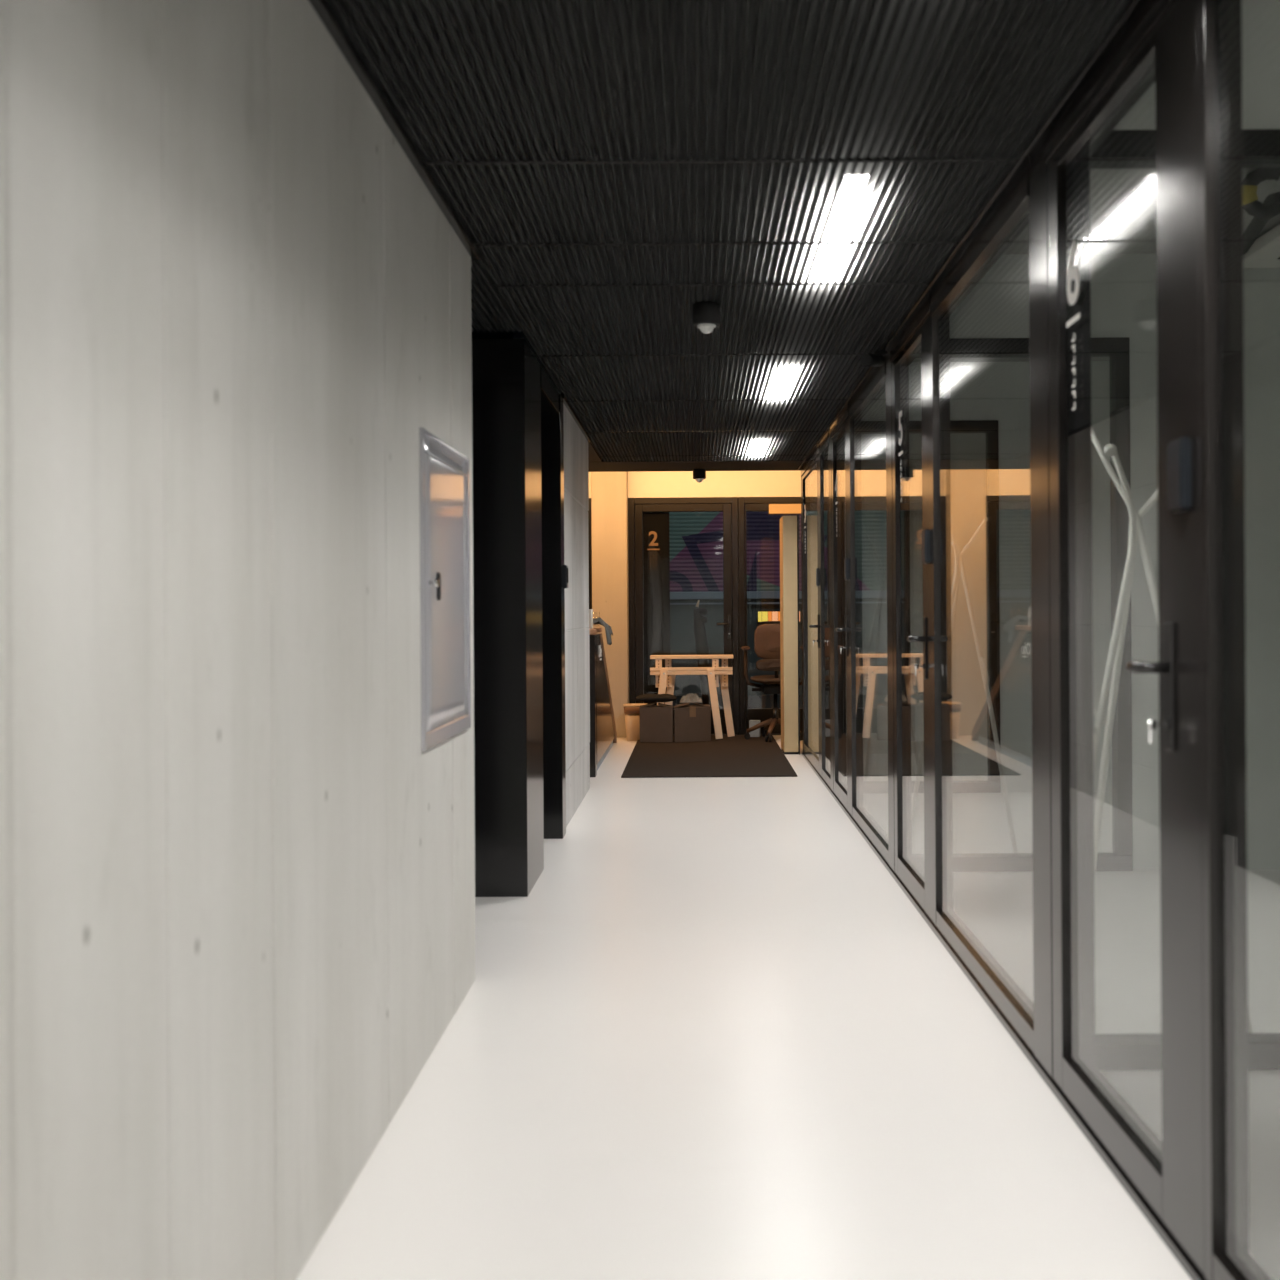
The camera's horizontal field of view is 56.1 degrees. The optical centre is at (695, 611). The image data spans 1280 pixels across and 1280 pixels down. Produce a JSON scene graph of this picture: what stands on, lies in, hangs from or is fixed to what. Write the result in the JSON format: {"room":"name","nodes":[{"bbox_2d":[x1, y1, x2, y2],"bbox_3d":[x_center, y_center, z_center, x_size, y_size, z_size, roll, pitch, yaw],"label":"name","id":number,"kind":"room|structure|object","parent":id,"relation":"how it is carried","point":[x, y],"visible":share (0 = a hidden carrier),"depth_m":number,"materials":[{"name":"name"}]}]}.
{"room":"office corridor","nodes":[
{"label":"office corridor","id":0,"kind":"room"},
{"bbox_2d":[0,0,475,1279],"bbox_3d":[-0.877,-0.209,0.464,0.300,2.830,6.928,0,0,0],"label":"wall","id":1,"kind":"structure","parent":0,"point":[237,875],"depth_m":1.79,"materials":[{"name":"concrete"}]},
{"bbox_2d":[308,0,479,259],"bbox_3d":[-0.724,-1.175,0.477,0.026,0.032,6.955,0,0,0],"label":"trim","id":2,"kind":"structure","parent":1,"relation":"attached to","point":[322,8],"depth_m":2.80,"materials":[{"name":"black metal"}]},
{"bbox_2d":[419,428,470,750],"bbox_3d":[-0.711,-0.059,3.494,0.038,0.856,0.643,0,0,0],"label":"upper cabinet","id":3,"kind":"object","parent":1,"relation":"attached to","point":[444,471],"visible":1,"depth_m":3.42,"materials":[{"name":"metal"}]},
{"bbox_2d":[514,330,589,826],"bbox_3d":[-0.851,-0.210,7.359,0.252,2.830,1.678,0,0,0],"label":"wall","id":4,"kind":"structure","parent":0,"point":[576,478],"depth_m":7.30,"materials":[{"name":"concrete"}]},
{"bbox_2d":[560,393,590,441],"bbox_3d":[-0.723,-1.173,7.360,0.020,0.030,1.680,0,0,0],"label":"trim","id":5,"kind":"structure","parent":4,"relation":"attached to","point":[565,401],"depth_m":7.16,"materials":[{"name":"black metal"}]},
{"bbox_2d":[591,472,628,736],"bbox_3d":[-0.823,-0.210,11.700,0.339,2.830,0.400,0,0,0],"label":"wall","id":6,"kind":"structure","parent":0,"point":[609,490],"depth_m":11.50,"materials":[{"name":"paint"}]},
{"bbox_2d":[588,471,800,497],"bbox_3d":[-0.759,-1.368,11.800,4.700,0.514,0.200,0,0,0],"label":"wall","id":7,"kind":"structure","parent":0,"point":[643,484],"depth_m":11.70,"materials":[{"name":"white paint"}]},
{"bbox_2d":[588,498,591,608],"bbox_3d":[-1.547,0.053,11.710,1.105,2.314,0.180,0,0,0],"label":"door","id":8,"kind":"structure","parent":7,"relation":"in","point":[589,511],"depth_m":11.70,"materials":[{"name":"metal"}]},
{"bbox_2d":[628,497,738,734],"bbox_3d":[-0.115,0.044,11.710,1.070,2.314,0.180,0,0,0],"label":"door","id":9,"kind":"structure","parent":7,"relation":"in","point":[648,518],"depth_m":11.70,"materials":[{"name":"metal"}]},
{"bbox_2d":[738,497,801,734],"bbox_3d":[0.921,0.037,11.710,0.994,2.314,0.180,0,0,0],"label":"door","id":10,"kind":"structure","parent":7,"relation":"in","point":[773,505],"depth_m":11.70,"materials":[{"name":"metal"}]},
{"bbox_2d":[643,504,801,695],"bbox_3d":[-0.009,-1.370,17.990,12.000,5.260,0.260,0,0,0],"label":"wall","id":11,"kind":"structure","parent":0,"point":[696,538],"depth_m":18.00,"materials":[{"name":"glass"}]},
{"bbox_2d":[669,504,801,591],"bbox_3d":[-0.013,-2.100,17.992,12.000,3.600,0.015,0,0,0],"label":"shutter","id":12,"kind":"object","parent":11,"relation":"attached to","point":[696,538],"depth_m":17.99,"materials":[{"name":"paint"}]},
{"bbox_2d":[757,610,800,623],"bbox_3d":[1.247,0.078,17.900,0.645,0.195,0.160,0,0,0],"label":"lit sign","id":13,"kind":"object","parent":11,"relation":"attached to","point":[774,615],"visible":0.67,"depth_m":17.82,"materials":[{"name":"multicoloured plastic"}]},
{"bbox_2d":[327,0,1129,471],"bbox_3d":[-1.034,-1.399,3.540,3.950,0.449,13.080,0,0,0],"label":"ceiling","id":14,"kind":"structure","parent":0,"point":[965,86],"depth_m":3.21,"materials":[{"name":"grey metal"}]},
{"bbox_2d":[693,469,705,482],"bbox_3d":[0.033,-1.127,9.950,0.108,0.113,0.108,0,0,0],"label":"sensor","id":15,"kind":"object","parent":14,"relation":"attached to","point":[699,475],"visible":1,"depth_m":9.91,"materials":[{"name":"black plastic"}]},
{"bbox_2d":[692,301,720,333],"bbox_3d":[0.043,-1.127,4.620,0.108,0.113,0.108,0,0,0],"label":"sensor","id":16,"kind":"object","parent":14,"relation":"attached to","point":[706,315],"visible":1,"depth_m":4.58,"materials":[{"name":"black plastic"}]},
{"bbox_2d":[860,350,887,366],"bbox_3d":[0.802,-1.126,5.356,0.072,0.101,0.229,0,0,25],"label":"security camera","id":17,"kind":"object","parent":14,"relation":"attached to","point":[876,359],"visible":1,"depth_m":5.31,"materials":[{"name":"black plastic"}]},
{"bbox_2d":[296,735,1279,1279],"bbox_3d":[0.608,1.256,4.210,7.600,0.120,14.820,0,0,0],"label":"floor","id":18,"kind":"structure","parent":0,"point":[714,1036],"depth_m":3.10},
{"bbox_2d":[589,628,616,776],"bbox_3d":[-1.035,0.669,9.860,0.622,1.074,2.320,0,0,0],"label":"cabinet","id":19,"kind":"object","parent":18,"relation":"on","point":[603,734],"depth_m":9.12,"materials":[{"name":"black paint"}]},
{"bbox_2d":[589,609,592,628],"bbox_3d":[-0.850,0.055,9.300,0.104,0.150,0.124,0,0,0],"label":"box","id":20,"kind":"object","parent":19,"relation":"on","point":[590,610],"visible":0.42,"depth_m":9.24,"materials":[{"name":"white cardboard"}]},
{"bbox_2d":[589,628,601,634],"bbox_3d":[-1.062,0.151,9.325,0.575,0.036,1.250,0,0,0],"label":"countertop","id":21,"kind":"structure","parent":19,"relation":"on","point":[595,630],"depth_m":9.30,"materials":[{"name":"brown wood"}]},
{"bbox_2d":[593,617,612,644],"bbox_3d":[-0.828,0.152,9.518,0.344,0.222,0.243,0,0,0],"label":"cloth","id":22,"kind":"object","parent":19,"relation":"on","point":[608,630],"visible":0.59,"depth_m":9.44,"materials":[{"name":"grey fabric"}]},
{"bbox_2d":[623,703,645,740],"bbox_3d":[-0.558,1.036,11.260,0.232,0.336,0.232,0,0,0],"label":"stool","id":23,"kind":"object","parent":18,"relation":"on","point":[631,710],"visible":0.65,"depth_m":11.16,"materials":[{"name":"brown wood"}]},
{"bbox_2d":[621,735,796,777],"bbox_3d":[0.101,1.193,10.120,1.278,0.012,2.860,0,0,0],"label":"floor mat","id":24,"kind":"object","parent":18,"relation":"on","point":[734,756],"visible":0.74,"depth_m":9.64,"materials":[{"name":"black carpet"}]},
{"bbox_2d":[639,703,673,742],"bbox_3d":[-0.356,1.014,11.024,0.305,0.351,0.212,0,0,0],"label":"cardboard box","id":25,"kind":"object","parent":24,"relation":"on","point":[656,721],"visible":0.98,"depth_m":10.92,"materials":[{"name":"brown cardboard"}]},
{"bbox_2d":[636,694,676,702],"bbox_3d":[-0.360,0.791,11.025,0.380,0.078,0.190,0,0,0],"label":"cushion","id":26,"kind":"object","parent":25,"relation":"on","point":[649,698],"visible":1,"depth_m":10.95,"materials":[{"name":"black fabric"}]},
{"bbox_2d":[650,655,734,738],"bbox_3d":[-0.026,0.801,11.328,0.797,0.783,0.302,0,0,0],"label":"trestle","id":27,"kind":"object","parent":24,"relation":"on","point":[665,677],"visible":0.96,"depth_m":11.30,"materials":[{"name":"brown wood"}]},
{"bbox_2d":[674,703,710,742],"bbox_3d":[-0.040,1.012,11.048,0.359,0.351,0.225,0,0,-12],"label":"cardboard box","id":28,"kind":"object","parent":24,"relation":"on","point":[692,722],"visible":0.98,"depth_m":10.96,"materials":[{"name":"brown cardboard"}]},
{"bbox_2d":[680,692,701,702],"bbox_3d":[-0.040,0.788,11.065,0.210,0.092,0.090,0,0,0],"label":"film","id":29,"kind":"object","parent":28,"relation":"on","point":[689,698],"visible":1,"depth_m":11.03,"materials":[{"name":"plastic"}]},
{"bbox_2d":[749,720,759,736],"bbox_3d":[0.562,1.105,11.355,0.105,0.156,0.071,0,0,11],"label":"paper bag","id":30,"kind":"object","parent":24,"relation":"on","point":[756,733],"visible":0.78,"depth_m":11.32,"materials":[{"name":"white paper"}]},
{"bbox_2d":[741,621,802,741],"bbox_3d":[0.744,0.634,11.160,0.630,1.099,0.573,0,0,0],"label":"office chair","id":31,"kind":"object","parent":24,"relation":"on","point":[767,635],"visible":0.64,"depth_m":10.95,"materials":[{"name":"brown fabric"}]},
{"bbox_2d":[780,516,799,754],"bbox_3d":[0.803,0.195,10.230,0.132,2.000,0.380,0,0,0],"label":"tall cabinet","id":32,"kind":"object","parent":18,"relation":"on","point":[789,525],"visible":1,"depth_m":10.05,"materials":[{"name":"beige wood"}]},
{"bbox_2d":[862,522,921,780],"bbox_3d":[1.331,0.265,8.311,0.552,1.858,0.428,0,0,20],"label":"coat stand","id":33,"kind":"object","parent":18,"relation":"on","point":[883,579],"visible":0.54,"depth_m":8.32,"materials":[{"name":"white paint"}]},
{"bbox_2d":[911,517,1017,852],"bbox_3d":[1.331,0.265,5.931,0.552,1.858,0.428,0,0,20],"label":"coat stand","id":34,"kind":"object","parent":18,"relation":"on","point":[959,566],"visible":0.41,"depth_m":5.84,"materials":[{"name":"white paint"}]},
{"bbox_2d":[1091,426,1252,1032],"bbox_3d":[1.331,0.265,3.551,0.552,1.858,0.428,0,0,20],"label":"coat stand","id":35,"kind":"object","parent":18,"relation":"on","point":[1136,531],"visible":0.41,"depth_m":3.53,"materials":[{"name":"white paint"}]},
{"bbox_2d":[471,156,1279,399],"bbox_3d":[0.589,-1.709,4.235,7.600,0.150,14.770,0,0,0],"label":"ceiling","id":36,"kind":"structure","parent":0,"point":[1122,201],"depth_m":5.01,"materials":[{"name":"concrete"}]},
{"bbox_2d":[1243,168,1279,254],"bbox_3d":[2.274,-1.560,4.839,0.177,0.186,0.962,0,0,23],"label":"flexible duct","id":37,"kind":"object","parent":36,"relation":"hanging from","point":[1263,212],"visible":0.85,"depth_m":4.45,"materials":[{"name":"black metal"}]},
{"bbox_2d":[1243,224,1279,267],"bbox_3d":[2.860,-1.603,4.825,0.860,0.090,1.250,0,0,0],"label":"ceiling lamp","id":38,"kind":"object","parent":36,"relation":"attached to","point":[1264,252],"depth_m":5.23,"materials":[{"name":"white paint"}]},
{"bbox_2d":[862,433,987,753],"bbox_3d":[2.575,-0.231,10.110,3.248,2.830,0.100,0,0,0],"label":"wall","id":39,"kind":"structure","parent":0,"point":[967,450],"depth_m":10.06,"materials":[{"name":"grey paint"}]},
{"bbox_2d":[863,361,1111,792],"bbox_3d":[2.575,-0.231,7.922,3.248,2.830,0.086,0,0,0],"label":"wall","id":40,"kind":"structure","parent":0,"point":[992,399],"depth_m":7.88,"materials":[{"name":"grey paint"}]},
{"bbox_2d":[908,254,1279,871],"bbox_3d":[2.575,-0.231,5.542,3.248,2.830,0.086,0,0,0],"label":"wall","id":41,"kind":"structure","parent":0,"point":[992,321],"depth_m":5.51,"materials":[{"name":"grey paint"}]},
{"bbox_2d":[797,0,1138,470],"bbox_3d":[0.850,-1.188,3.500,0.009,0.024,13.000,0,0,0],"label":"trim","id":42,"kind":"structure","parent":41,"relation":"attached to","point":[1131,3],"depth_m":3.16,"materials":[{"name":"black metal"}]},
{"bbox_2d":[802,753,1203,1279],"bbox_3d":[0.890,1.183,3.500,0.007,0.022,13.000,0,0,0],"label":"trim","id":43,"kind":"structure","parent":41,"relation":"attached to","point":[1157,1226],"depth_m":2.93,"materials":[{"name":"brown metal"}]},
{"bbox_2d":[1090,0,1279,1070],"bbox_3d":[2.575,-0.231,3.162,3.248,2.830,0.086,0,0,0],"label":"wall","id":44,"kind":"structure","parent":0,"point":[1132,143],"depth_m":3.12,"materials":[{"name":"grey paint"}]},
{"bbox_3d":[0.912,-1.421,3.540,0.058,0.430,13.080,0,0,0],"label":"wall","id":45,"kind":"structure","parent":0,"visible":0},
{"bbox_2d":[801,442,823,776],"bbox_3d":[0.886,-0.006,9.226,0.128,2.400,1.528,0,0,0],"label":"door","id":46,"kind":"structure","parent":45,"relation":"in","point":[811,471],"depth_m":9.17,"materials":[{"name":"brown metal"}]},
{"bbox_2d":[819,430,830,788],"bbox_3d":[0.915,-0.006,8.192,0.069,2.400,0.536,0,0,0],"label":"window","id":47,"kind":"structure","parent":45,"relation":"in","point":[823,443],"depth_m":8.24,"materials":[{"name":"brown metal"}]},
{"bbox_2d":[828,401,862,816],"bbox_3d":[0.886,-0.006,7.378,0.128,2.400,1.092,0,0,0],"label":"door","id":48,"kind":"structure","parent":45,"relation":"in","point":[840,430],"depth_m":7.36,"materials":[{"name":"brown metal"}]},
{"bbox_2d":[849,356,888,864],"bbox_3d":[0.915,-0.006,6.188,0.069,2.400,1.288,0,0,0],"label":"window","id":49,"kind":"structure","parent":45,"relation":"in","point":[873,386],"depth_m":6.55,"materials":[{"name":"brown metal"}]},
{"bbox_2d":[885,289,952,926],"bbox_3d":[0.886,-0.006,4.998,0.128,2.400,1.092,0,0,0],"label":"door","id":50,"kind":"structure","parent":45,"relation":"in","point":[919,333],"depth_m":4.63,"materials":[{"name":"brown metal"}]},
{"bbox_2d":[915,664,922,675],"bbox_3d":[0.862,0.224,4.617,0.037,0.044,0.012,0,0,0],"label":"key","id":51,"kind":"object","parent":50,"relation":"hanging from","point":[917,666],"visible":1,"depth_m":4.62,"materials":[{"name":"silver metal"}]},
{"bbox_2d":[931,155,1033,1055],"bbox_3d":[0.915,-0.006,3.808,0.069,2.400,1.288,0,0,0],"label":"window","id":52,"kind":"structure","parent":45,"relation":"in","point":[1007,216],"depth_m":3.77,"materials":[{"name":"brown metal"}]},
{"bbox_2d":[1028,0,1248,1279],"bbox_3d":[0.886,-0.006,2.618,0.128,2.400,1.092,0,0,0],"label":"door","id":53,"kind":"structure","parent":45,"relation":"in","point":[1171,44],"depth_m":2.23,"materials":[{"name":"brown metal"}]},
{"bbox_2d":[1148,720,1164,743],"bbox_3d":[0.862,0.224,2.236,0.037,0.044,0.012,0,0,0],"label":"key","id":54,"kind":"object","parent":53,"relation":"hanging from","point":[1151,723],"visible":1,"depth_m":2.23,"materials":[{"name":"silver metal"}]},
{"bbox_2d":[1213,0,1272,1279],"bbox_3d":[0.915,-0.006,-0.464,0.069,2.400,5.072,0,0,0],"label":"window","id":55,"kind":"structure","parent":45,"relation":"in","point":[1228,1265],"depth_m":2.06,"materials":[{"name":"brown metal"}]},
{"bbox_3d":[-2.251,-0.201,4.150,0.100,2.830,1.900,0,0,0],"label":"wall","id":56,"kind":"structure","parent":0,"visible":0},
{"bbox_2d":[472,338,565,896],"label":"door","id":57,"kind":"structure","parent":56,"relation":"in","point":[518,426],"depth_m":5.07,"materials":[{"name":"black paint"}]},
{"bbox_2d":[562,565,567,588],"bbox_3d":[-0.698,-0.188,6.440,0.027,0.125,0.080,0,0,0],"label":"card reader","id":58,"kind":"object","parent":57,"relation":"attached to","point":[564,567],"visible":1,"depth_m":6.40,"materials":[{"name":"black plastic"}]},
{"label":"outside","id":59,"kind":"structure","parent":0,"visible":0},
{"bbox_2d":[672,695,801,734],"bbox_3d":[0.008,1.330,15.115,18.000,0.140,6.970,0,0,0],"label":"ground","id":60,"kind":"structure","parent":59,"point":[754,701],"depth_m":16.64,"materials":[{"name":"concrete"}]},
{"bbox_2d":[693,600,711,708],"bbox_3d":[0.128,0.567,13.600,0.296,1.407,0.170,0,0,0],"label":"post","id":61,"kind":"object","parent":60,"relation":"on","point":[701,643],"visible":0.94,"depth_m":13.54,"materials":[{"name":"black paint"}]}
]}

